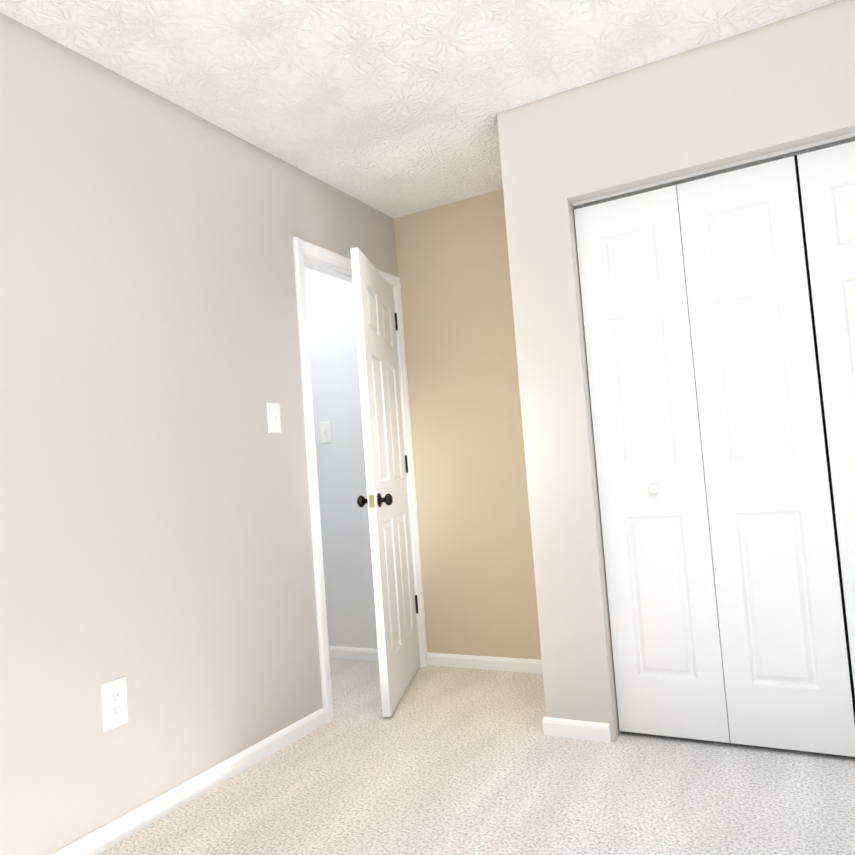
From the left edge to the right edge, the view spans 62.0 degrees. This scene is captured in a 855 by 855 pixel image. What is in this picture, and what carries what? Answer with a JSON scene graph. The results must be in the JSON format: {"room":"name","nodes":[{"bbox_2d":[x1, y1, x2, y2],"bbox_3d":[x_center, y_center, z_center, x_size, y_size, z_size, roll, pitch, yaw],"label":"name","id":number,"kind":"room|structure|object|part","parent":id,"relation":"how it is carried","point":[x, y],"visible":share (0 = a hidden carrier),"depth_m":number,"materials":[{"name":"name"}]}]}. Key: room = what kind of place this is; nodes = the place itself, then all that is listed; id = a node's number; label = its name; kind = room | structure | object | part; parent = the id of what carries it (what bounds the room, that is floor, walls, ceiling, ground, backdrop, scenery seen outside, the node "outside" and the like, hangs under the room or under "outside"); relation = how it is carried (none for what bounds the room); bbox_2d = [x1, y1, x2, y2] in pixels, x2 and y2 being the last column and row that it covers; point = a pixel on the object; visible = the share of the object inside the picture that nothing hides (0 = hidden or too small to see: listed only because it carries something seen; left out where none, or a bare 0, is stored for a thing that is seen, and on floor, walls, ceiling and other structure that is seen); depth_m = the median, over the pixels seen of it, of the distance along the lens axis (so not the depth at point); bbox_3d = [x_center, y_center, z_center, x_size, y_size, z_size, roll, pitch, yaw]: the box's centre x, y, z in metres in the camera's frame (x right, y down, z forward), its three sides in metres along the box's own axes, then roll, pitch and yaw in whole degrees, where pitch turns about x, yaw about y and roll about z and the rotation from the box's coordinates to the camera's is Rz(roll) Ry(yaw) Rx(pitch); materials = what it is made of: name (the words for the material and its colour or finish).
{"room":"empty bedroom","nodes":[
{"label":"empty bedroom","id":0,"kind":"room"},
{"bbox_2d":[0,12,397,854],"bbox_3d":[-1.058,0.029,2.243,0.110,2.440,3.800,-6,-4,28],"label":"wall","id":1,"kind":"structure","parent":0,"point":[156,550],"depth_m":2.34,"materials":[{"name":"grey paint"}]},
{"bbox_2d":[101,676,127,731],"bbox_3d":[-0.949,0.840,2.163,0.007,0.138,0.086,-6,-4,28],"label":"duplex electrical outlet","id":2,"kind":"object","parent":1,"relation":"attached to","point":[114,705],"visible":1,"depth_m":2.16,"materials":[{"name":"white plastic"}]},
{"bbox_2d":[51,708,325,854],"bbox_3d":[-1.125,1.199,1.762,0.013,0.064,2.870,-6,-4,28],"label":"baseboard","id":3,"kind":"structure","parent":1,"relation":"attached to","point":[112,833],"depth_m":2.35,"materials":[{"name":"white wood"}]},
{"bbox_2d":[266,403,280,432],"bbox_3d":[-0.623,-0.040,2.918,0.019,0.125,0.079,-6,-4,28],"label":"light switch","id":4,"kind":"object","parent":1,"relation":"attached to","point":[273,418],"visible":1,"depth_m":2.92,"materials":[{"name":"white plastic"}]},
{"bbox_2d":[293,237,427,722],"bbox_3d":[-0.342,0.219,3.500,0.128,2.102,0.904,-6,-4,28],"label":"door frame","id":5,"kind":"structure","parent":1,"relation":"attached to","point":[301,247],"depth_m":3.16,"materials":[{"name":"white wood"}]},
{"bbox_2d":[350,247,419,716],"bbox_3d":[-0.190,0.234,3.439,0.159,2.018,0.784,-5,-3,9],"label":"bedroom door","id":6,"kind":"structure","parent":1,"relation":"in","point":[386,501],"depth_m":3.29,"materials":[{"name":"white paint"}]},
{"bbox_3d":[-0.231,0.320,3.118,0.159,0.062,0.062,-5,-3,9],"label":"knob","id":7,"kind":"part","parent":6,"relation":"part of","materials":[{"name":"black metal"}]},
{"bbox_2d":[0,0,840,217],"bbox_3d":[-0.347,-1.321,1.878,4.250,0.100,4.020,-6,-4,28],"label":"ceiling","id":8,"kind":"structure","parent":0,"point":[392,108],"depth_m":2.44,"materials":[{"name":"paint"}]},
{"bbox_2d":[304,189,541,659],"bbox_3d":[0.637,-0.021,3.545,4.140,2.440,0.110,-6,-4,28],"label":"wall","id":9,"kind":"structure","parent":0,"point":[475,541],"depth_m":3.77,"materials":[{"name":"beige paint"}]},
{"bbox_2d":[320,421,331,443],"bbox_3d":[-0.598,0.030,4.146,0.079,0.125,0.019,-6,-4,28],"label":"hall light switch","id":10,"kind":"object","parent":9,"relation":"attached to","point":[325,433],"visible":1,"depth_m":4.15,"materials":[{"name":"white plastic"}]},
{"bbox_2d":[329,646,378,660],"bbox_3d":[-0.551,1.293,4.102,1.010,0.064,0.013,-6,-4,28],"label":"baseboard","id":11,"kind":"structure","parent":9,"relation":"attached to","point":[367,654],"depth_m":4.01,"materials":[{"name":"white wood"}]},
{"bbox_2d":[427,652,542,673],"bbox_3d":[0.398,1.192,3.585,0.940,0.064,0.013,-6,-4,28],"label":"baseboard","id":12,"kind":"structure","parent":9,"relation":"attached to","point":[435,659],"depth_m":3.63,"materials":[{"name":"white wood"}]},
{"bbox_2d":[98,658,854,854],"bbox_3d":[-0.160,1.208,1.730,4.250,0.100,4.020,-6,-4,28],"label":"floor","id":13,"kind":"structure","parent":0,"point":[443,760],"depth_m":2.26,"materials":[{"name":"carpet"}]},
{"bbox_2d":[497,0,854,741],"bbox_3d":[1.184,-0.128,2.409,1.800,2.440,0.118,-6,-4,28],"label":"wall","id":14,"kind":"structure","parent":0,"point":[779,86],"depth_m":2.66,"materials":[{"name":"grey paint"}]},
{"bbox_2d":[572,132,854,208],"bbox_3d":[1.245,-0.930,2.410,1.541,0.026,0.038,-6,-4,28],"label":"track rail","id":15,"kind":"object","parent":14,"relation":"attached to","point":[817,145],"visible":0.98,"depth_m":2.52,"materials":[{"name":"white metal"}]},
{"bbox_2d":[574,156,854,756],"bbox_3d":[0.974,0.106,2.520,0.763,1.982,0.064,-6,-4,28],"label":"bifold closet door","id":16,"kind":"structure","parent":14,"relation":"in","point":[724,595],"depth_m":2.50,"materials":[{"name":"white paint"}]},
{"bbox_3d":[0.820,0.226,2.585,0.033,0.033,0.034,-6,-4,28],"label":"knob","id":17,"kind":"part","parent":16,"relation":"part of","materials":[{"name":"white plastic"}]},
{"bbox_2d":[797,141,854,692],"bbox_3d":[1.657,0.035,2.167,0.763,1.982,0.031,-6,-4,28],"label":"bifold closet door","id":18,"kind":"structure","parent":14,"relation":"in","point":[827,180],"depth_m":2.33,"materials":[{"name":"white paint"}]},
{"bbox_2d":[578,141,854,721],"bbox_3d":[1.337,0.066,2.384,1.545,2.028,0.004,-6,-4,28],"label":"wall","id":19,"kind":"structure","parent":0,"point":[825,434],"depth_m":2.39,"materials":[{"name":"black"}]}
]}

